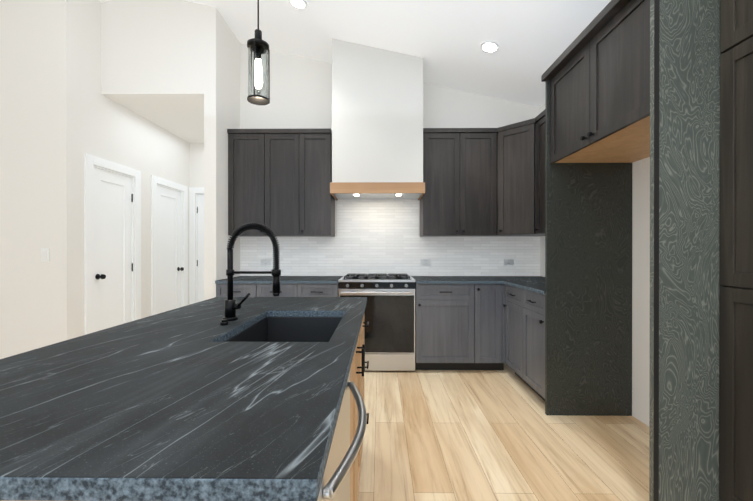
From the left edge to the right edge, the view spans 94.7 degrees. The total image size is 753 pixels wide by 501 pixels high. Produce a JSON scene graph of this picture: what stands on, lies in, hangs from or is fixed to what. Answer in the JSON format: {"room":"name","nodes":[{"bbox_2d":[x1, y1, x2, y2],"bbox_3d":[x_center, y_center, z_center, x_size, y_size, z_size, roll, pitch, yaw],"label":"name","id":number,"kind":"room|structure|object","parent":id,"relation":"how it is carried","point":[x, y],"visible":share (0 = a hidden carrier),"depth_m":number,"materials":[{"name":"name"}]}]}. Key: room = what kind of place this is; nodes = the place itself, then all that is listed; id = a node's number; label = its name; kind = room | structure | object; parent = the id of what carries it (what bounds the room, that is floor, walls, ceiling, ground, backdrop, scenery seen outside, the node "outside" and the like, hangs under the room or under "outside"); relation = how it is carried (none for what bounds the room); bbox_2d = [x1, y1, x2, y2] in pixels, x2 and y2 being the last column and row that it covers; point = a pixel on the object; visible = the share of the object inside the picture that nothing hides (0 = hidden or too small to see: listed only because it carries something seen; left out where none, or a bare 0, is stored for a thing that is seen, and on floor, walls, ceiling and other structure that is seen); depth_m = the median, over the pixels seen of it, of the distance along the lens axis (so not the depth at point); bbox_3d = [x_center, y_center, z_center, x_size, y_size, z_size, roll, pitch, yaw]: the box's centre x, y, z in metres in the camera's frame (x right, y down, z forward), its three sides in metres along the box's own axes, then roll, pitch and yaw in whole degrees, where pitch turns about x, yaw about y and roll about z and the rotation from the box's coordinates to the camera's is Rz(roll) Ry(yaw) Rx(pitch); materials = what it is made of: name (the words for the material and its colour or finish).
{"room":"kitchen","nodes":[
{"label":"kitchen","id":0,"kind":"room"},
{"bbox_2d":[0,0,78,358],"bbox_3d":[-4.474,-0.790,3.156,3.450,4.000,0.120,0,0,1],"label":"wall","id":1,"kind":"structure","parent":0,"point":[39,299],"depth_m":3.08,"materials":[{"name":"white paint"}]},
{"bbox_2d":[41,248,49,261],"bbox_3d":[-2.940,0.040,3.075,0.075,0.118,0.012,0,0,1],"label":"switch plate","id":2,"kind":"object","parent":1,"relation":"attached to","point":[45,254],"visible":1,"depth_m":3.08,"materials":[{"name":"white plastic"}]},
{"bbox_2d":[78,0,189,335],"bbox_3d":[-3.049,-0.792,4.194,0.620,4.000,1.985,0,0,1],"label":"wall","id":3,"kind":"structure","parent":0,"point":[111,130],"depth_m":3.65,"materials":[{"name":"white paint"}]},
{"bbox_2d":[84,153,140,334],"bbox_3d":[-2.768,0.146,3.636,0.152,2.125,0.750,0,0,1],"label":"closet door","id":4,"kind":"structure","parent":3,"relation":"in","point":[112,248],"depth_m":3.61,"materials":[{"name":"white paint"}]},
{"bbox_2d":[151,175,187,315],"bbox_3d":[-2.759,0.144,4.596,0.152,2.125,0.770,0,0,1],"label":"hall door","id":5,"kind":"structure","parent":3,"relation":"in","point":[169,248],"depth_m":4.61,"materials":[{"name":"white paint"}]},
{"bbox_2d":[101,0,239,299],"bbox_3d":[-2.163,-0.793,4.258,1.150,4.000,1.600,0,0,1],"label":"wall","id":6,"kind":"structure","parent":0,"point":[167,65],"depth_m":3.46,"materials":[{"name":"white paint"}]},
{"bbox_2d":[189,143,203,193],"bbox_3d":[-2.152,-0.795,5.332,1.150,4.000,0.550,0,0,1],"label":"wall","id":7,"kind":"structure","parent":0,"point":[196,164],"depth_m":5.06,"materials":[{"name":"white paint"}]},
{"bbox_2d":[189,187,203,304],"bbox_3d":[-2.259,0.143,5.085,0.930,2.125,0.152,0,0,1],"label":"door","id":8,"kind":"structure","parent":7,"relation":"in","point":[196,248],"depth_m":5.06,"materials":[{"name":"white paint"}]},
{"bbox_2d":[99,0,610,107],"bbox_3d":[-2.123,-2.152,0.854,8.200,1.066,9.200,0,0,1],"label":"ceiling","id":9,"kind":"structure","parent":0,"point":[445,39],"depth_m":3.22,"materials":[{"name":"white paint"}]},
{"bbox_2d":[247,0,269,104],"bbox_3d":[-0.535,-1.425,1.569,0.119,1.496,0.119,0,0,1],"label":"pendant light","id":10,"kind":"object","parent":9,"relation":"hanging from","point":[258,85],"visible":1,"depth_m":1.55,"materials":[{"name":"glass"}]},
{"bbox_2d":[288,0,306,9],"bbox_3d":[-0.701,-2.211,3.089,0.169,0.048,0.170,0,0,1],"label":"recessed light","id":11,"kind":"object","parent":9,"relation":"in","point":[300,4],"visible":0.9,"depth_m":3.10,"materials":[{"name":"white"}]},
{"bbox_2d":[480,40,499,52],"bbox_3d":[1.019,-1.833,3.123,0.169,0.048,0.170,0,0,1],"label":"recessed light","id":12,"kind":"object","parent":9,"relation":"in","point":[489,46],"visible":0.96,"depth_m":3.11,"materials":[{"name":"white"}]},
{"bbox_2d":[240,43,539,236],"bbox_3d":[0.151,-0.792,4.094,3.720,4.000,0.120,0,0,1],"label":"wall","id":13,"kind":"structure","parent":0,"point":[300,92],"depth_m":4.04,"materials":[{"name":"white paint"}]},
{"bbox_2d":[227,128,334,236],"bbox_3d":[-1.037,-0.729,3.854,1.104,1.135,0.360,0,0,1],"label":"upper cabinet","id":14,"kind":"object","parent":13,"relation":"attached to","point":[279,180],"visible":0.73,"depth_m":3.71,"materials":[{"name":"black wood"}]},
{"bbox_2d":[330,39,424,199],"bbox_3d":[0.012,-1.373,3.769,0.966,1.582,0.506,0,0,1],"label":"hood chimney","id":15,"kind":"object","parent":13,"relation":"attached to","point":[377,123],"visible":1,"depth_m":3.53,"materials":[{"name":"white paint"}]},
{"bbox_2d":[240,199,539,275],"bbox_3d":[0.150,-0.197,4.030,3.477,0.990,0.007,0,0,1],"label":"tile backsplash","id":16,"kind":"structure","parent":13,"relation":"attached to","point":[377,236],"depth_m":4.03,"materials":[{"name":"white tile"}]},
{"bbox_2d":[261,259,270,264],"bbox_3d":[-1.290,0.133,4.037,0.118,0.075,0.008,0,0,1],"label":"outlet","id":17,"kind":"object","parent":16,"relation":"attached to","point":[265,261],"visible":1,"depth_m":4.04,"materials":[{"name":"white plastic"}]},
{"bbox_2d":[421,259,430,264],"bbox_3d":[0.570,0.133,4.018,0.118,0.075,0.008,0,0,1],"label":"outlet","id":18,"kind":"object","parent":16,"relation":"attached to","point":[425,261],"visible":1,"depth_m":4.02,"materials":[{"name":"white plastic"}]},
{"bbox_2d":[504,259,513,264],"bbox_3d":[1.530,0.133,4.008,0.118,0.075,0.008,0,0,1],"label":"outlet","id":19,"kind":"object","parent":16,"relation":"attached to","point":[508,261],"visible":1,"depth_m":4.01,"materials":[{"name":"white plastic"}]},
{"bbox_2d":[420,128,496,236],"bbox_3d":[0.888,-0.729,3.834,0.780,1.135,0.360,0,0,1],"label":"upper cabinet","id":20,"kind":"object","parent":13,"relation":"attached to","point":[458,198],"visible":0.94,"depth_m":3.69,"materials":[{"name":"black wood"}]},
{"bbox_2d":[495,118,544,235],"bbox_3d":[1.581,-0.729,3.700,0.605,1.135,0.615,0,0,1],"label":"upper cabinet","id":21,"kind":"object","parent":13,"relation":"attached to","point":[516,185],"visible":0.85,"depth_m":3.53,"materials":[{"name":"black wood"}]},
{"bbox_2d":[358,363,648,500],"bbox_3d":[-2.123,1.265,0.861,8.200,0.100,9.200,0,0,1],"label":"floor","id":22,"kind":"structure","parent":0,"point":[465,435],"depth_m":2.16,"materials":[{"name":"brown wood"}]},
{"bbox_2d":[0,348,355,500],"bbox_3d":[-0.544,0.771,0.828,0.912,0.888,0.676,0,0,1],"label":"base cabinet","id":23,"kind":"object","parent":22,"relation":"on","point":[353,366],"depth_m":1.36,"materials":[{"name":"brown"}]},
{"bbox_2d":[317,372,366,500],"bbox_3d":[-0.346,0.713,0.811,0.645,0.764,0.565,0,0,1],"label":"dishwasher","id":24,"kind":"object","parent":23,"relation":"in","point":[335,484],"visible":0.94,"depth_m":0.77,"materials":[{"name":"beige wood"}]},
{"bbox_2d":[216,283,338,296],"bbox_3d":[-0.984,0.769,3.716,1.212,0.880,0.641,0,0,1],"label":"base cabinet","id":25,"kind":"object","parent":22,"relation":"on","point":[293,290],"visible":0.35,"depth_m":3.43,"materials":[{"name":"black wood"}]},
{"bbox_2d":[215,276,342,283],"bbox_3d":[-0.984,0.313,3.725,1.212,0.032,0.625,0,0,1],"label":"countertop","id":26,"kind":"structure","parent":25,"relation":"on","point":[287,279],"depth_m":3.44,"materials":[{"name":"grey stone"}]},
{"bbox_2d":[356,316,367,500],"bbox_3d":[-0.536,0.769,1.636,0.912,0.888,1.074,0,0,1],"label":"base cabinet","id":27,"kind":"object","parent":22,"relation":"on","point":[357,368],"depth_m":1.67,"materials":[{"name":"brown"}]},
{"bbox_2d":[0,297,366,500],"bbox_3d":[-0.543,0.310,1.318,0.950,0.032,1.730,0,0,1],"label":"countertop","id":28,"kind":"structure","parent":27,"relation":"on","point":[186,403],"depth_m":0.65,"materials":[{"name":"black stone"}]},
{"bbox_2d":[220,319,228,325],"bbox_3d":[-0.602,0.284,1.374,0.032,0.020,0.032,0,0,1],"label":"switch","id":29,"kind":"object","parent":28,"relation":"on","point":[224,322],"visible":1,"depth_m":1.36,"materials":[{"name":"black metal"}]},
{"bbox_2d":[223,222,280,320],"bbox_3d":[-0.529,0.087,1.460,0.245,0.412,0.085,0,0,1],"label":"spring faucet","id":30,"kind":"object","parent":28,"relation":"on","point":[231,306],"visible":1,"depth_m":1.46,"materials":[{"name":"black metal"}]},
{"bbox_2d":[225,317,341,341],"bbox_3d":[-0.344,0.485,1.406,0.409,0.318,0.594,0,0,1],"label":"undermount sink","id":31,"kind":"object","parent":28,"relation":"in","point":[294,329],"visible":0.1,"depth_m":1.69,"materials":[{"name":"grey"}]},
{"bbox_2d":[338,274,415,370],"bbox_3d":[0.006,0.736,3.699,0.766,0.946,0.655,0,0,1],"label":"range oven","id":32,"kind":"object","parent":22,"relation":"on","point":[389,330],"visible":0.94,"depth_m":3.43,"materials":[{"name":"silver metal"}]},
{"bbox_2d":[415,283,504,369],"bbox_3d":[0.839,0.769,3.697,0.895,0.880,0.641,0,0,1],"label":"base cabinet","id":33,"kind":"object","parent":22,"relation":"on","point":[459,326],"visible":0.88,"depth_m":3.42,"materials":[{"name":"black wood"}]},
{"bbox_2d":[411,276,544,294],"bbox_3d":[1.133,0.314,3.295,1.492,0.032,1.443,0,0,1],"label":"countertop","id":34,"kind":"structure","parent":33,"relation":"on","point":[535,284],"depth_m":3.44,"materials":[{"name":"grey stone"}]},
{"bbox_2d":[503,284,544,400],"bbox_3d":[1.551,0.770,2.985,0.650,0.880,0.831,0,0,1],"label":"base cabinet","id":35,"kind":"object","parent":22,"relation":"on","point":[525,336],"visible":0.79,"depth_m":2.93,"materials":[{"name":"black wood"}]},
{"bbox_2d":[541,0,723,500],"bbox_3d":[1.541,-0.040,2.055,0.652,2.505,1.021,0,0,1],"label":"surround","id":36,"kind":"object","parent":22,"relation":"on","point":[628,83],"visible":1,"depth_m":1.65,"materials":[{"name":"black wood"}]},
{"bbox_2d":[719,0,752,500],"bbox_3d":[1.672,-0.038,0.931,0.367,2.505,1.223,0,0,1],"label":"pantry cabinet","id":37,"kind":"object","parent":22,"relation":"on","point":[736,291],"visible":1,"depth_m":1.48,"materials":[{"name":"black wood"}]},
{"bbox_2d":[540,104,649,425],"bbox_3d":[1.910,-0.784,0.116,0.120,4.000,7.800,0,0,1],"label":"wall","id":38,"kind":"structure","parent":0,"point":[640,285],"depth_m":2.46,"materials":[{"name":"white paint"}]},
{"bbox_2d":[534,110,544,233],"bbox_3d":[1.701,-0.727,2.977,0.350,1.135,0.824,0,0,1],"label":"upper cabinet","id":39,"kind":"object","parent":38,"relation":"attached to","point":[540,173],"visible":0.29,"depth_m":3.32,"materials":[{"name":"black wood"}]}
]}

